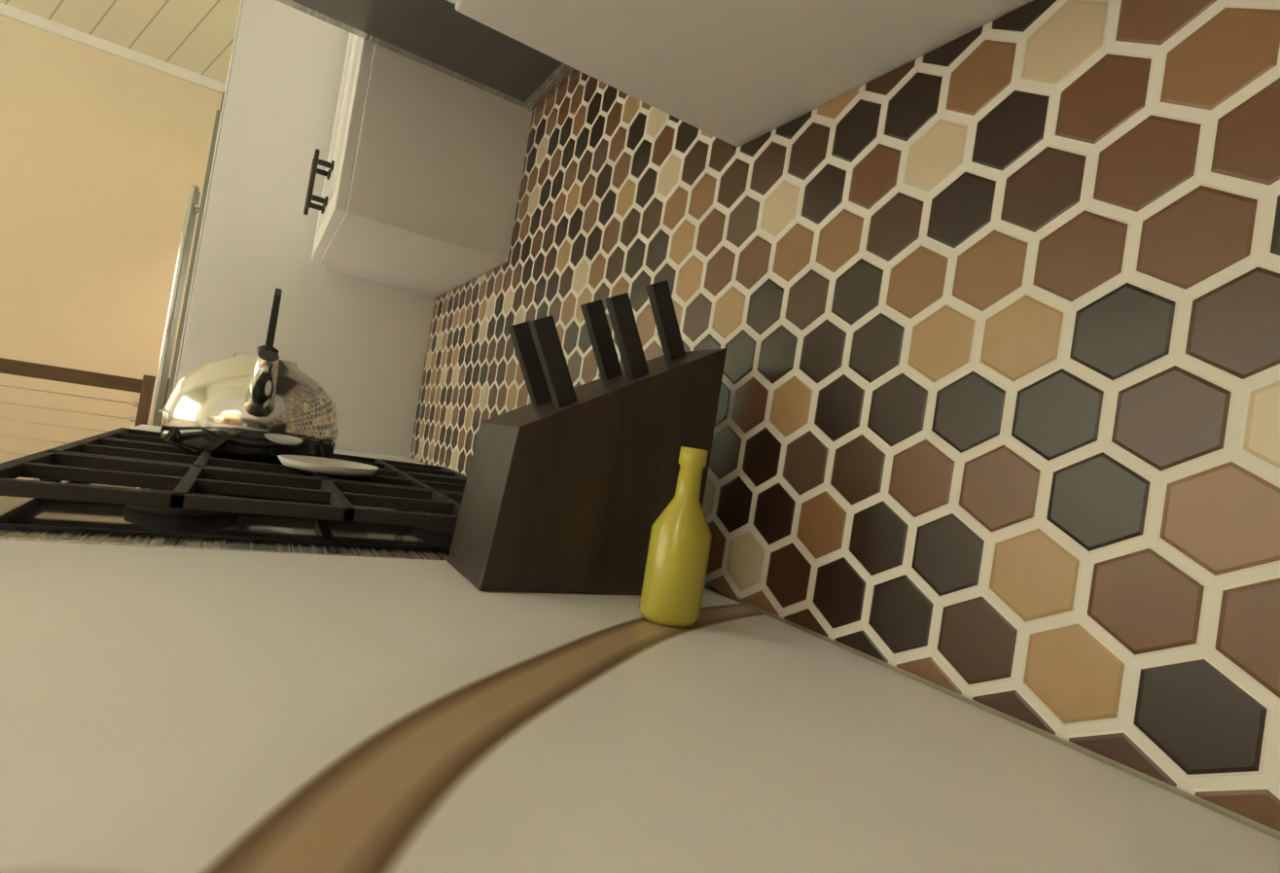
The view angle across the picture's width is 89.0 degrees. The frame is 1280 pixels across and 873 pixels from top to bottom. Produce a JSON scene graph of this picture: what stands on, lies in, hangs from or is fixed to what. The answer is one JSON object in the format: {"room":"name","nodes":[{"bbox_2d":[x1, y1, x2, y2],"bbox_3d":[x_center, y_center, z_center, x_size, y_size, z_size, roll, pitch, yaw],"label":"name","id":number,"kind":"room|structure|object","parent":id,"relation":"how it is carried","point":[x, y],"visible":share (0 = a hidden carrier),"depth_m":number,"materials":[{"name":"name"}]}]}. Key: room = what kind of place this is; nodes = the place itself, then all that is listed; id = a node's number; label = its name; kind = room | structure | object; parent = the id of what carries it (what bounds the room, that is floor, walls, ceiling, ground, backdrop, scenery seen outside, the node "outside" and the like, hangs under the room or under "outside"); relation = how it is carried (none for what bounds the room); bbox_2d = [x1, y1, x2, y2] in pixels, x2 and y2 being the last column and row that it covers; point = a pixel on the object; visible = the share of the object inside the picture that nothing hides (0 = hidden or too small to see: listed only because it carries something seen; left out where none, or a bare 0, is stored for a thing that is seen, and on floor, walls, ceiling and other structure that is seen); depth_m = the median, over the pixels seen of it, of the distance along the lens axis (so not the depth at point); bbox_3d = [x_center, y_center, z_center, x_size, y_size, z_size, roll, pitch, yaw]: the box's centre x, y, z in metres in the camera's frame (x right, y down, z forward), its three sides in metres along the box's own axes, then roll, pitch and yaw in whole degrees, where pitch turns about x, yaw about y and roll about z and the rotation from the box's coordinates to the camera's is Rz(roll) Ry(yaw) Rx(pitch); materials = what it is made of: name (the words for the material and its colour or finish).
{"room":"kitchen","nodes":[
{"label":"kitchen","id":0,"kind":"room"},
{"bbox_2d":[0,14,222,463],"bbox_3d":[-5.238,0.037,4.109,10.520,6.350,0.120,10,-1,-31],"label":"wall","id":1,"kind":"structure","parent":0,"point":[104,156],"depth_m":4.68,"materials":[{"name":"beige paint"}]},
{"bbox_2d":[0,1,225,93],"bbox_3d":[-6.046,-3.180,3.313,7.400,0.075,0.020,10,-1,-31],"label":"trim","id":2,"kind":"structure","parent":1,"relation":"attached to","point":[40,22],"depth_m":4.67,"materials":[{"name":"white wood"}]},
{"bbox_2d":[0,0,240,83],"bbox_3d":[-3.910,-4.501,0.333,7.560,3.262,7.390,10,-1,-31],"label":"ceiling","id":3,"kind":"structure","parent":0,"point":[196,36],"depth_m":4.62,"materials":[{"name":"white wood"}]},
{"bbox_2d":[410,458,1279,840],"bbox_3d":[-0.020,-0.341,1.086,0.120,2.800,4.190,10,-1,-31],"label":"wall","id":4,"kind":"structure","parent":0,"point":[1261,828],"depth_m":0.39,"materials":[{"name":"beige paint"}]},
{"bbox_2d":[219,0,241,110],"bbox_3d":[-1.046,-1.222,2.274,0.644,0.670,0.991,10,-1,-31],"label":"upper cabinet","id":5,"kind":"object","parent":4,"relation":"attached to","point":[224,91],"depth_m":2.07,"materials":[{"name":"white wood"}]},
{"bbox_2d":[303,32,533,297],"bbox_3d":[-0.521,-0.926,1.575,0.389,1.020,0.668,10,-1,-31],"label":"upper cabinet","id":6,"kind":"object","parent":4,"relation":"attached to","point":[422,173],"visible":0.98,"depth_m":1.33,"materials":[{"name":"white wood"}]},
{"bbox_2d":[276,0,574,110],"bbox_3d":[-0.168,-1.202,0.958,0.492,1.006,0.752,10,-1,-31],"label":"range hood","id":7,"kind":"object","parent":4,"relation":"attached to","point":[444,37],"visible":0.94,"depth_m":1.19,"materials":[{"name":"silver metal"}]},
{"bbox_2d":[446,0,1032,147],"bbox_3d":[0.274,-0.830,0.242,0.389,1.020,1.009,10,-1,-31],"label":"upper cabinet","id":8,"kind":"object","parent":4,"relation":"attached to","point":[736,73],"visible":1,"depth_m":0.56,"materials":[{"name":"white wood"}]},
{"bbox_3d":[-3.423,0.660,0.950,10.520,0.250,7.470,10,-1,-31],"label":"floor","id":9,"kind":"structure","parent":0,"visible":0},
{"bbox_2d":[0,357,170,456],"bbox_3d":[-3.393,0.070,3.333,6.190,1.030,0.140,10,-1,-31],"label":"railing","id":10,"kind":"object","parent":9,"relation":"on","point":[144,387],"visible":0.12,"depth_m":3.50,"materials":[{"name":"brown wood"}]},
{"bbox_2d":[147,109,221,426],"bbox_3d":[-1.269,0.000,2.247,0.689,1.785,0.897,10,-1,-31],"label":"fridge","id":11,"kind":"object","parent":9,"relation":"on","point":[193,208],"visible":0.15,"depth_m":2.05,"materials":[{"name":"silver metal"}]},
{"bbox_2d":[0,427,467,561],"bbox_3d":[-0.552,0.506,0.853,0.712,0.949,0.756,10,-1,-31],"label":"range","id":12,"kind":"object","parent":9,"relation":"on","point":[123,486],"visible":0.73,"depth_m":0.61,"materials":[{"name":"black metal"}]},
{"bbox_2d":[160,287,338,462],"bbox_3d":[-0.540,-0.096,0.938,0.226,0.247,0.290,10,-1,-31],"label":"kettle","id":13,"kind":"object","parent":12,"relation":"on","point":[266,404],"visible":1,"depth_m":0.88,"materials":[{"name":"silver metal"}]},
{"bbox_2d":[277,455,379,476],"bbox_3d":[-0.412,0.041,0.863,0.124,0.014,0.124,10,-1,-31],"label":"spoon rest","id":14,"kind":"object","parent":12,"relation":"on","point":[327,466],"visible":1,"depth_m":0.84,"materials":[{"name":"white ceramic"}]},
{"bbox_2d":[173,0,435,459],"bbox_3d":[-0.900,-0.296,1.817,0.598,2.468,0.053,10,-1,-31],"label":"panel","id":15,"kind":"object","parent":9,"relation":"on","point":[355,347],"visible":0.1,"depth_m":1.74,"materials":[{"name":"white wood"}]},
{"bbox_3d":[-0.979,0.428,-1.145,3.548,0.883,0.986,10,-1,-31],"label":"base cabinet","id":16,"kind":"object","parent":9,"relation":"on","visible":0},
{"bbox_2d":[0,425,1279,872],"bbox_3d":[-1.447,0.008,-0.276,3.570,0.227,3.010,10,-1,-31],"label":"countertop","id":17,"kind":"structure","parent":16,"relation":"on","point":[185,711],"depth_m":0.28,"materials":[{"name":"stone"}]},
{"bbox_2d":[447,280,726,595],"bbox_3d":[-0.042,-0.013,0.601,0.200,0.292,0.100,10,-1,-31],"label":"knife block","id":18,"kind":"object","parent":17,"relation":"on","point":[569,488],"visible":1,"depth_m":0.56,"materials":[{"name":"brown wood"}]},
{"bbox_2d":[639,446,711,627],"bbox_3d":[0.032,0.076,0.512,0.047,0.135,0.048,10,-1,-31],"label":"oil bottle","id":19,"kind":"object","parent":17,"relation":"on","point":[676,565],"visible":1,"depth_m":0.49,"materials":[{"name":"yellow glass"}]},
{"bbox_3d":[-2.303,-2.050,-2.574,8.000,5.300,0.460,10,-1,-31],"label":"wall","id":20,"kind":"structure","parent":0,"visible":0},
{"bbox_2d":[408,0,1279,832],"bbox_3d":[0.156,-0.281,0.653,0.009,0.883,3.018,10,-1,-31],"label":"tile backsplash","id":21,"kind":"structure","parent":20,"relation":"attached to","point":[986,315],"depth_m":0.42,"materials":[{"name":"tile"}]}
]}

